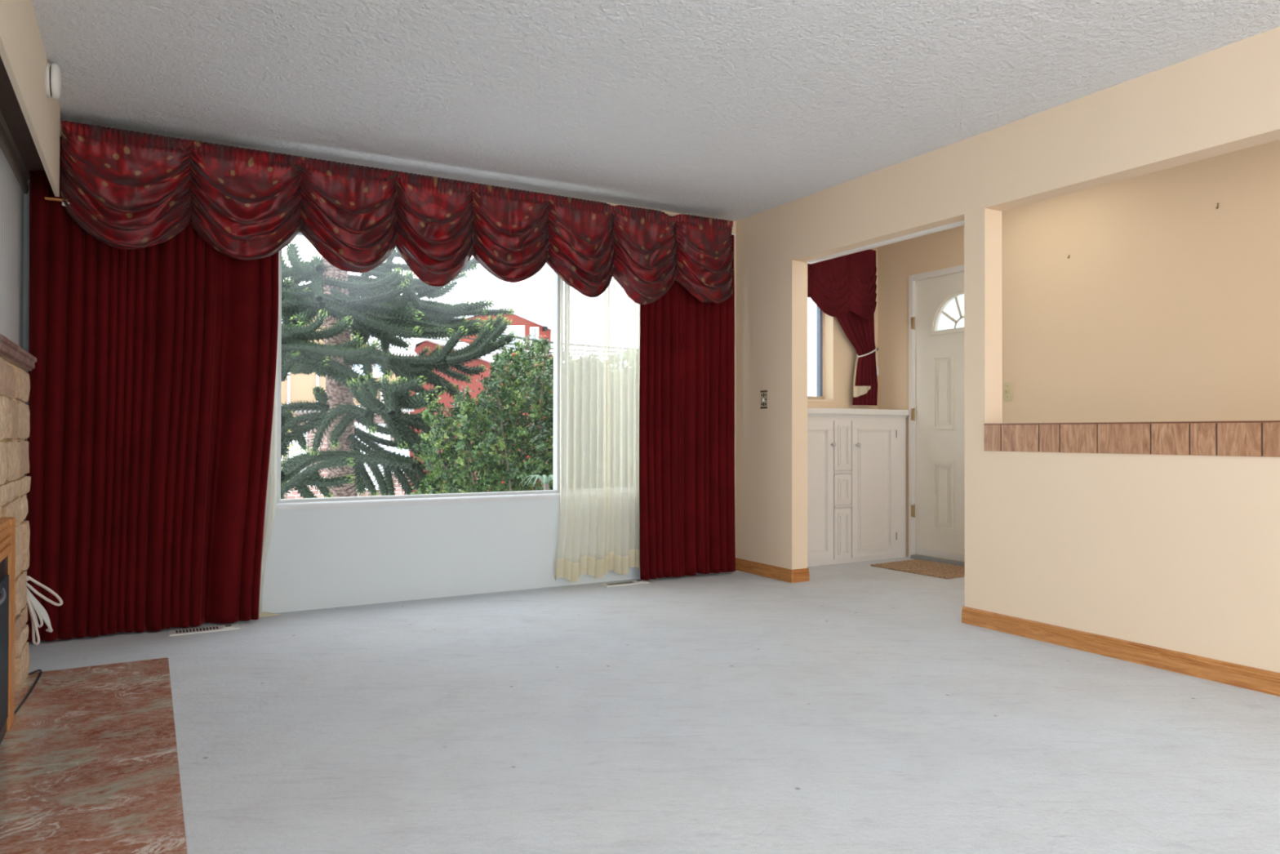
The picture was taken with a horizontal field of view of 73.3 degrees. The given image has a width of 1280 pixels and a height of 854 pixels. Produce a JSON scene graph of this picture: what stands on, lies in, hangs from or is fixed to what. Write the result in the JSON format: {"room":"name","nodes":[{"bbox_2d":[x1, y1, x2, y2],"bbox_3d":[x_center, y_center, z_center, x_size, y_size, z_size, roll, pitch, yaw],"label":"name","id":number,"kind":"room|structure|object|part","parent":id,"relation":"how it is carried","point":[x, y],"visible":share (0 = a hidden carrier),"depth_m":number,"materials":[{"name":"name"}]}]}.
{"room":"living room","nodes":[
{"label":"living room","id":0,"kind":"room"},
{"bbox_2d":[0,146,24,348],"bbox_3d":[-1.089,-0.356,0.796,0.100,2.620,7.660,0,-1,-30],"label":"wall","id":1,"kind":"structure","parent":0,"point":[11,194],"depth_m":3.64,"materials":[{"name":"white paint"}]},
{"bbox_2d":[0,111,30,194],"bbox_3d":[-0.991,-1.144,0.764,0.028,0.071,7.498,0,-1,-30],"label":"trim","id":2,"kind":"structure","parent":1,"relation":"attached to","point":[7,144],"depth_m":3.57,"materials":[{"name":"brown wood"}]},
{"bbox_2d":[0,55,44,175],"bbox_3d":[-0.944,-1.193,0.791,0.138,0.027,7.498,0,-1,-30],"label":"trim","id":3,"kind":"structure","parent":1,"relation":"attached to","point":[11,110],"depth_m":3.30,"materials":[{"name":"brown wood"}]},
{"bbox_2d":[0,0,60,196],"bbox_3d":[-0.816,-1.260,0.725,0.017,0.408,7.255,0,-1,-30],"label":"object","id":4,"kind":"structure","parent":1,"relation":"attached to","point":[22,51],"depth_m":2.93,"materials":[{"name":"beige paint"}]},
{"bbox_2d":[44,63,61,99],"bbox_3d":[-2.297,-1.354,3.372,0.047,0.134,0.134,0,-1,-30],"label":"smoke detector","id":5,"kind":"object","parent":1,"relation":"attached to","point":[52,73],"visible":1,"depth_m":3.33,"materials":[{"name":"white paint"}]},
{"bbox_2d":[44,196,69,206],"bbox_3d":[-2.619,-1.012,3.874,0.100,0.030,0.020,0,-1,-30],"label":"curtain bracket","id":6,"kind":"object","parent":1,"relation":"attached to","point":[46,197],"visible":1,"depth_m":3.87,"materials":[{"name":"brown wood"}]},
{"bbox_2d":[22,124,715,613],"bbox_3d":[-1.155,-0.324,5.077,4.045,2.620,0.166,0,-1,-30],"label":"wall","id":7,"kind":"structure","parent":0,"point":[320,558],"depth_m":4.88,"materials":[{"name":"white paint"}]},
{"bbox_2d":[275,231,560,511],"bbox_3d":[-0.899,-0.312,5.189,2.440,1.520,0.126,0,-1,-30],"label":"window","id":8,"kind":"structure","parent":7,"relation":"attached to","point":[541,495],"depth_m":5.01,"materials":[{"name":"silver metal"}]},
{"bbox_3d":[-0.901,0.428,5.184,2.440,0.039,0.126,0,-1,-30],"label":"sill","id":9,"kind":"part","parent":8,"relation":"part of","materials":[{"name":"paint"}]},
{"bbox_3d":[-1.092,-1.324,4.963,3.970,0.024,0.105,0,-1,-30],"label":"curtain rod","id":10,"kind":"object","parent":7,"relation":"attached to","visible":0},
{"bbox_2d":[26,136,279,641],"bbox_3d":[-2.305,-0.176,4.133,1.057,2.293,0.105,0,-1,-30],"label":"velvet curtain","id":11,"kind":"object","parent":10,"relation":"hanging from","point":[151,399],"visible":0.79,"depth_m":4.09,"materials":[{"name":"red fabric"}]},
{"bbox_2d":[258,251,279,617],"bbox_3d":[-1.965,-0.168,4.442,0.210,2.288,0.080,0,-1,-30],"label":"sheer curtain","id":12,"kind":"object","parent":10,"relation":"hanging from","point":[272,486],"visible":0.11,"depth_m":4.48,"materials":[{"name":"white fabric"}]},
{"bbox_2d":[60,120,733,304],"bbox_3d":[-0.980,-1.072,4.775,3.722,0.618,0.186,0,-1,-30],"label":"swag valance","id":13,"kind":"object","parent":10,"relation":"hanging from","point":[127,189],"visible":1,"depth_m":4.54,"materials":[{"name":"red fabric"}]},
{"bbox_2d":[554,223,639,582],"bbox_3d":[-0.243,-0.174,5.444,0.627,2.271,0.068,0,-1,-30],"label":"sheer curtain","id":14,"kind":"object","parent":10,"relation":"hanging from","point":[599,530],"visible":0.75,"depth_m":5.43,"materials":[{"name":"white fabric"}]},
{"bbox_2d":[639,228,735,580],"bbox_3d":[0.319,-0.165,5.678,0.742,2.284,0.083,0,-1,-30],"label":"velvet curtain","id":15,"kind":"object","parent":10,"relation":"hanging from","point":[686,379],"visible":0.79,"depth_m":5.66,"materials":[{"name":"red fabric"}]},
{"bbox_2d":[28,556,1279,853],"bbox_3d":[1.404,1.029,2.274,5.910,0.120,7.960,0,-1,-30],"label":"floor","id":16,"kind":"structure","parent":0,"point":[852,708],"depth_m":2.77,"materials":[{"name":"carpet"}]},
{"bbox_2d":[0,657,186,853],"bbox_3d":[-1.563,0.958,2.298,0.583,0.012,2.654,0,-1,-30],"label":"hearth slab","id":17,"kind":"object","parent":16,"relation":"on","point":[89,763],"visible":1,"depth_m":2.42,"materials":[{"name":"red stone"}]},
{"bbox_2d":[0,333,36,744],"bbox_3d":[-1.815,0.341,2.300,0.143,1.246,2.500,0,-1,-30],"label":"fireplace","id":18,"kind":"object","parent":17,"relation":"on","point":[15,382],"visible":1,"depth_m":2.89,"materials":[{"name":"stone"}]},
{"bbox_3d":[-1.869,0.492,2.502,0.034,0.044,0.208,0,-1,-30],"label":"handle","id":19,"kind":"part","parent":18,"relation":"part of","materials":[{"name":"silver metal"}]},
{"bbox_3d":[-1.742,0.681,2.279,0.005,0.445,0.955,0,-1,-30],"label":"firebox door","id":20,"kind":"part","parent":18,"relation":"part of","materials":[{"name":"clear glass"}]},
{"bbox_2d":[0,333,36,370],"bbox_3d":[-1.823,-0.255,2.299,0.122,0.054,2.500,0,-1,-30],"label":"mantel shelf","id":21,"kind":"object","parent":18,"relation":"attached to","point":[13,355],"depth_m":2.94,"materials":[{"name":"stone"}]},
{"bbox_2d":[26,575,62,644],"bbox_3d":[-2.368,0.711,3.403,0.143,0.294,0.070,0,-1,-30],"label":"bundle","id":22,"kind":"object","parent":18,"relation":"hanging from","point":[33,603],"visible":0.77,"depth_m":3.39,"materials":[{"name":"white fabric"}]},
{"bbox_2d":[13,669,41,715],"bbox_3d":[-2.224,0.954,3.113,0.056,0.008,0.608,0,-1,-30],"label":"power cable","id":23,"kind":"object","parent":17,"relation":"on","point":[37,670],"visible":0.91,"depth_m":3.12,"materials":[{"name":"black plastic"}]},
{"bbox_2d":[168,623,239,635],"bbox_3d":[-2.091,0.970,4.134,0.300,0.013,0.105,0,-1,-30],"label":"floor vent","id":24,"kind":"object","parent":16,"relation":"in","point":[233,626],"visible":1,"depth_m":4.12,"materials":[{"name":"white metal"}]},
{"bbox_3d":[-2.002,0.970,4.185,0.055,0.002,0.052,0,-1,-30],"label":"lever plate","id":25,"kind":"part","parent":24,"relation":"part of","materials":[{"name":"white paint"}]},
{"bbox_2d":[600,579,648,586],"bbox_3d":[-0.095,0.983,5.432,0.300,0.013,0.090,0,-1,-30],"label":"floor vent","id":26,"kind":"object","parent":16,"relation":"in","point":[640,581],"visible":1,"depth_m":5.41,"materials":[{"name":"white metal"}]},
{"bbox_2d":[807,407,909,566],"bbox_3d":[1.395,0.433,6.415,1.377,1.135,0.368,0,-1,-30],"label":"storage cabinet","id":27,"kind":"object","parent":16,"relation":"on","point":[856,458],"visible":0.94,"depth_m":6.36,"materials":[{"name":"paint"}]},
{"bbox_3d":[1.174,0.458,6.124,0.535,1.010,0.027,0,-1,-30],"label":"cabinet door","id":28,"kind":"part","parent":27,"relation":"part of","materials":[{"name":"paint"}]},
{"bbox_3d":[1.485,0.780,6.300,0.163,0.370,0.027,0,-1,-30],"label":"drawer","id":29,"kind":"part","parent":27,"relation":"part of","materials":[{"name":"paint"}]},
{"bbox_3d":[1.485,0.455,6.303,0.163,0.220,0.027,0,-1,-30],"label":"drawer","id":30,"kind":"part","parent":27,"relation":"part of","materials":[{"name":"paint"}]},
{"bbox_3d":[1.486,0.135,6.305,0.163,0.360,0.027,0,-1,-30],"label":"drawer","id":31,"kind":"part","parent":27,"relation":"part of","materials":[{"name":"paint"}]},
{"bbox_2d":[807,407,909,417],"bbox_3d":[1.390,-0.104,6.428,1.377,0.060,0.347,0,-1,-30],"label":"countertop","id":32,"kind":"structure","parent":27,"relation":"on","point":[842,412],"depth_m":6.36,"materials":[{"name":"white paint"}]},
{"bbox_3d":[1.759,0.462,6.460,0.450,1.010,0.027,0,-1,-30],"label":"cabinet door","id":33,"kind":"part","parent":27,"relation":"part of","materials":[{"name":"paint"}]},
{"bbox_2d":[870,559,964,578],"bbox_3d":[2.043,0.990,6.038,0.500,0.016,0.655,0,-1,-33],"label":"doormat","id":34,"kind":"object","parent":16,"relation":"on","point":[945,571],"visible":0.92,"depth_m":6.03,"materials":[{"name":"brown fabric"}]},
{"bbox_2d":[31,0,1279,221],"bbox_3d":[0.735,-1.520,1.792,4.243,0.151,7.760,0,-1,-30],"label":"ceiling","id":35,"kind":"structure","parent":0,"point":[735,110],"depth_m":3.54,"materials":[{"name":"white paint"}]},
{"bbox_2d":[731,221,735,524],"bbox_3d":[0.530,-0.314,6.046,0.233,2.620,0.162,0,-1,-30],"label":"wall","id":36,"kind":"structure","parent":0,"point":[733,228],"depth_m":6.03,"materials":[{"name":"beige paint"}]},
{"bbox_2d":[807,247,877,408],"bbox_3d":[1.313,-0.307,6.681,1.498,2.620,0.160,0,-1,-30],"label":"wall","id":37,"kind":"structure","parent":0,"point":[840,354],"depth_m":6.75,"materials":[{"name":"beige paint"}]},
{"bbox_2d":[807,305,835,402],"bbox_3d":[1.164,-0.675,6.585,0.745,0.967,0.162,0,-1,-30],"label":"window","id":38,"kind":"structure","parent":37,"relation":"in","point":[820,396],"depth_m":6.79,"materials":[{"name":"beige paint"}]},
{"bbox_3d":[1.136,-0.685,6.634,0.705,0.945,0.050,0,-1,-30],"label":"frame","id":39,"kind":"part","parent":38,"relation":"part of","materials":[{"name":"beige paint"}]},
{"bbox_3d":[1.173,-0.202,6.564,0.745,0.022,0.122,0,-1,-30],"label":"sill","id":40,"kind":"part","parent":38,"relation":"part of","materials":[{"name":"beige paint"}]},
{"bbox_2d":[807,249,876,319],"bbox_3d":[1.400,-1.113,6.494,1.080,0.564,0.064,0,-1,-30],"label":"swag valance","id":41,"kind":"object","parent":37,"relation":"attached to","point":[838,286],"visible":0.61,"depth_m":6.60,"materials":[{"name":"red fabric"}]},
{"bbox_2d":[836,311,877,405],"bbox_3d":[1.590,-0.753,6.668,0.694,1.160,0.063,0,-1,-30],"label":"curtain","id":42,"kind":"object","parent":37,"relation":"hanging from","point":[860,331],"visible":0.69,"depth_m":6.75,"materials":[{"name":"red fabric"}]},
{"bbox_2d":[856,346,879,376],"bbox_3d":[1.805,-0.526,6.799,0.293,0.236,0.078,0,-1,-41],"label":"cord","id":43,"kind":"object","parent":42,"relation":"attached to","point":[876,348],"visible":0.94,"depth_m":6.85,"materials":[{"name":"white fabric"}]},
{"bbox_3d":[1.803,-0.593,6.789,0.276,0.102,0.069,0,-1,-35],"label":"cord","id":44,"kind":"part","parent":43,"relation":"part of","materials":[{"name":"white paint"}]},
{"bbox_2d":[877,225,964,556],"bbox_3d":[2.260,-0.307,6.455,0.120,2.620,1.175,0,-1,-30],"label":"wall","id":45,"kind":"structure","parent":0,"point":[899,260],"depth_m":6.74,"materials":[{"name":"beige paint"}]},
{"bbox_2d":[908,264,964,566],"bbox_3d":[2.317,-0.084,6.302,0.170,2.170,0.817,0,-1,-30],"label":"door","id":46,"kind":"structure","parent":45,"relation":"in","point":[936,493],"depth_m":6.43,"materials":[{"name":"paint"}]},
{"bbox_3d":[2.244,0.512,6.366,0.014,0.510,0.193,0,-1,-30],"label":"panel","id":47,"kind":"part","parent":46,"relation":"part of","materials":[{"name":"paint"}]},
{"bbox_3d":[2.245,-0.258,6.372,0.014,0.550,0.193,0,-1,-30],"label":"panel","id":48,"kind":"part","parent":46,"relation":"part of","materials":[{"name":"paint"}]},
{"bbox_3d":[2.339,-0.848,6.230,0.036,0.320,0.588,0,-1,-30],"label":"fanlight frame","id":49,"kind":"part","parent":46,"relation":"part of","materials":[{"name":"paint"}]},
{"bbox_3d":[2.359,-0.849,6.241,0.006,0.262,0.532,0,-1,-30],"label":"fanlight glass","id":50,"kind":"part","parent":46,"relation":"part of","materials":[{"name":"white"}]},
{"bbox_2d":[735,26,1279,672],"bbox_3d":[2.553,-0.334,2.884,0.129,2.620,7.660,0,-1,-30],"label":"wall","id":51,"kind":"structure","parent":0,"point":[1178,553],"depth_m":3.93,"materials":[{"name":"beige paint"}]},
{"bbox_2d":[760,390,768,408],"bbox_3d":[0.825,-0.183,5.745,0.020,0.120,0.074,0,-1,-30],"label":"switch plate","id":52,"kind":"object","parent":51,"relation":"attached to","point":[764,393],"visible":1,"depth_m":5.74,"materials":[{"name":"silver metal"}]},
{"bbox_2d":[735,557,793,582],"bbox_3d":[0.821,0.954,5.747,0.013,0.082,0.605,0,-1,-30],"label":"baseboard","id":53,"kind":"structure","parent":51,"relation":"attached to","point":[783,574],"depth_m":5.72,"materials":[{"name":"brown wood"}]},
{"bbox_2d":[793,568,808,582],"bbox_3d":[1.032,0.952,5.526,0.133,0.082,0.013,0,-1,-30],"label":"baseboard","id":54,"kind":"object","parent":51,"relation":"attached to","point":[802,575],"visible":1,"depth_m":5.52,"materials":[{"name":"brown wood"}]},
{"bbox_2d":[806,220,964,263],"bbox_3d":[1.418,-1.071,4.984,0.040,0.026,1.320,0,-1,-30],"label":"trim","id":55,"kind":"structure","parent":51,"relation":"attached to","point":[959,223],"depth_m":4.93,"materials":[{"name":"white paint"}]},
{"bbox_2d":[961,605,1279,696],"bbox_3d":[3.011,0.928,1.929,0.013,0.082,5.562,0,-1,-30],"label":"baseboard","id":56,"kind":"structure","parent":51,"relation":"attached to","point":[1268,682],"depth_m":3.58,"materials":[{"name":"brown wood"}]},
{"bbox_2d":[983,420,1279,425],"bbox_3d":[2.349,-0.019,3.239,0.147,0.006,2.381,0,-1,-30],"label":"trim","id":57,"kind":"structure","parent":51,"relation":"attached to","point":[1253,420],"depth_m":3.56,"materials":[{"name":"brown wood"}]},
{"bbox_2d":[984,422,1279,457],"bbox_3d":[2.289,0.047,3.205,0.010,0.126,2.376,0,-1,-30],"label":"trim","id":58,"kind":"structure","parent":51,"relation":"attached to","point":[1233,439],"depth_m":3.56,"materials":[{"name":"brown wood"}]},
{"bbox_2d":[1001,139,1279,423],"bbox_3d":[4.122,-0.330,3.119,0.210,2.620,6.505,0,-1,-30],"label":"wall","id":59,"kind":"structure","parent":0,"point":[1164,304],"depth_m":4.97,"materials":[{"name":"beige paint"}]},
{"bbox_2d":[1003,382,1012,400],"bbox_3d":[2.466,-0.238,5.778,0.016,0.124,0.068,0,-1,-30],"label":"switch plate","id":60,"kind":"object","parent":59,"relation":"attached to","point":[1007,386],"visible":1,"depth_m":5.78,"materials":[{"name":"beige plastic"}]},
{"label":"outside","id":61,"kind":"structure","parent":0,"visible":0},
{"bbox_3d":[-9.784,3.079,32.100,75.000,0.600,54.540,0,-1,-30],"label":"ground","id":62,"kind":"structure","parent":61,"visible":0},
{"bbox_2d":[280,410,302,498],"bbox_3d":[-4.596,1.125,10.925,0.564,3.003,0.623,0,-1,41],"label":"flowering shrub","id":63,"kind":"object","parent":62,"relation":"on","point":[297,448],"visible":0.02,"depth_m":11.02,"materials":[{"name":"white plant"}]},
{"bbox_2d":[280,290,418,498],"bbox_3d":[-10.027,-0.525,25.609,4.811,6.712,8.200,0,-1,-30],"label":"house","id":64,"kind":"structure","parent":62,"relation":"on","point":[298,387],"depth_m":22.77,"materials":[{"name":"paint"}]},
{"bbox_3d":[-9.093,0.702,22.448,0.765,1.218,0.100,0,-1,-30],"label":"garage door","id":65,"kind":"part","parent":64,"relation":"part of","materials":[{"name":"white"}]},
{"bbox_3d":[-7.618,-1.498,23.199,0.378,0.445,0.050,0,-1,-30],"label":"pane","id":66,"kind":"part","parent":64,"relation":"part of","materials":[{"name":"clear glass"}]},
{"bbox_3d":[-7.142,-1.581,23.473,0.216,0.401,0.050,0,-1,-30],"label":"pane","id":67,"kind":"part","parent":64,"relation":"part of","materials":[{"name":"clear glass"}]},
{"bbox_3d":[-6.527,0.900,23.308,0.476,0.656,0.040,0,-1,-30],"label":"pane","id":68,"kind":"part","parent":64,"relation":"part of","materials":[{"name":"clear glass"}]},
{"bbox_2d":[280,240,518,498],"bbox_3d":[-2.169,-1.363,7.969,2.729,7.980,3.850,0,-1,-30],"label":"tree","id":69,"kind":"object","parent":62,"relation":"on","point":[379,310],"visible":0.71,"depth_m":6.87,"materials":[{"name":"green plant"}]},
{"bbox_2d":[406,333,553,494],"bbox_3d":[-0.989,0.884,6.939,2.125,3.445,1.891,0,0,-1],"label":"bush","id":70,"kind":"object","parent":62,"relation":"on","point":[486,457],"visible":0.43,"depth_m":6.46,"materials":[{"name":"green plant"}]},
{"bbox_2d":[409,298,553,493],"bbox_3d":[-7.867,-0.712,34.920,6.785,8.111,12.000,0,-1,-30],"label":"house","id":71,"kind":"structure","parent":62,"relation":"on","point":[526,321],"depth_m":31.87,"materials":[{"name":"paint"}]},
{"bbox_3d":[-4.736,-3.381,32.912,0.491,0.884,0.050,0,-1,-30],"label":"pane","id":72,"kind":"part","parent":71,"relation":"part of","materials":[{"name":"clear glass"}]},
{"bbox_3d":[-4.140,-3.391,33.254,0.095,0.824,0.050,0,-1,-30],"label":"pane","id":73,"kind":"part","parent":71,"relation":"part of","materials":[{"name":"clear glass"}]},
{"bbox_3d":[-4.109,-3.423,33.358,0.353,0.918,0.120,0,-1,-30],"label":"balcony door","id":74,"kind":"part","parent":71,"relation":"part of","materials":[{"name":"white glass"}]},
{"bbox_3d":[-4.032,-3.397,33.316,0.092,0.826,0.050,0,-1,-30],"label":"pane","id":75,"kind":"part","parent":71,"relation":"part of","materials":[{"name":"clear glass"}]},
{"bbox_3d":[-3.454,-3.425,33.781,0.139,0.884,0.300,0,-1,-30],"label":"corner post","id":76,"kind":"part","parent":71,"relation":"part of","materials":[{"name":"white"}]},
{"bbox_3d":[1.040,-1.077,22.508,0.305,7.600,1.200,0,-1,-30],"label":"utility pole","id":77,"kind":"object","parent":62,"relation":"on","visible":0},
{"bbox_2d":[281,321,553,349],"bbox_3d":[-3.864,-2.032,19.702,11.087,0.340,0.031,0,-1,-30],"label":"power line","id":78,"kind":"object","parent":77,"relation":"attached to","point":[282,322],"visible":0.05,"depth_m":19.70,"materials":[{"name":"black"}]},
{"bbox_2d":[323,328,552,352],"bbox_3d":[-4.054,-1.986,20.053,11.067,0.357,0.023,0,-1,-30],"label":"power line","id":79,"kind":"object","parent":77,"relation":"attached to","point":[323,328],"visible":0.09,"depth_m":19.98,"materials":[{"name":"black"}]},
{"bbox_2d":[501,333,553,343],"bbox_3d":[-3.673,-2.180,19.351,11.108,0.653,0.042,0,-1,-30],"label":"power line","id":80,"kind":"object","parent":77,"relation":"attached to","point":[517,337],"visible":0.09,"depth_m":19.96,"materials":[{"name":"black"}]},
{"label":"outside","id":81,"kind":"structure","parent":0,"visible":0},
{"bbox_2d":[519,474,553,489],"bbox_3d":[-0.629,1.453,5.606,0.299,2.277,0.302,0,-1,-30],"label":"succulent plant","id":82,"kind":"object","parent":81,"point":[544,478],"visible":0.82,"depth_m":5.58,"materials":[{"name":"green plant"}]},
{"bbox_3d":[-0.611,1.479,5.592,0.037,2.224,0.037,0,0,-7],"label":"stem","id":83,"kind":"part","parent":82,"relation":"part of","materials":[{"name":"plant"}]}
]}

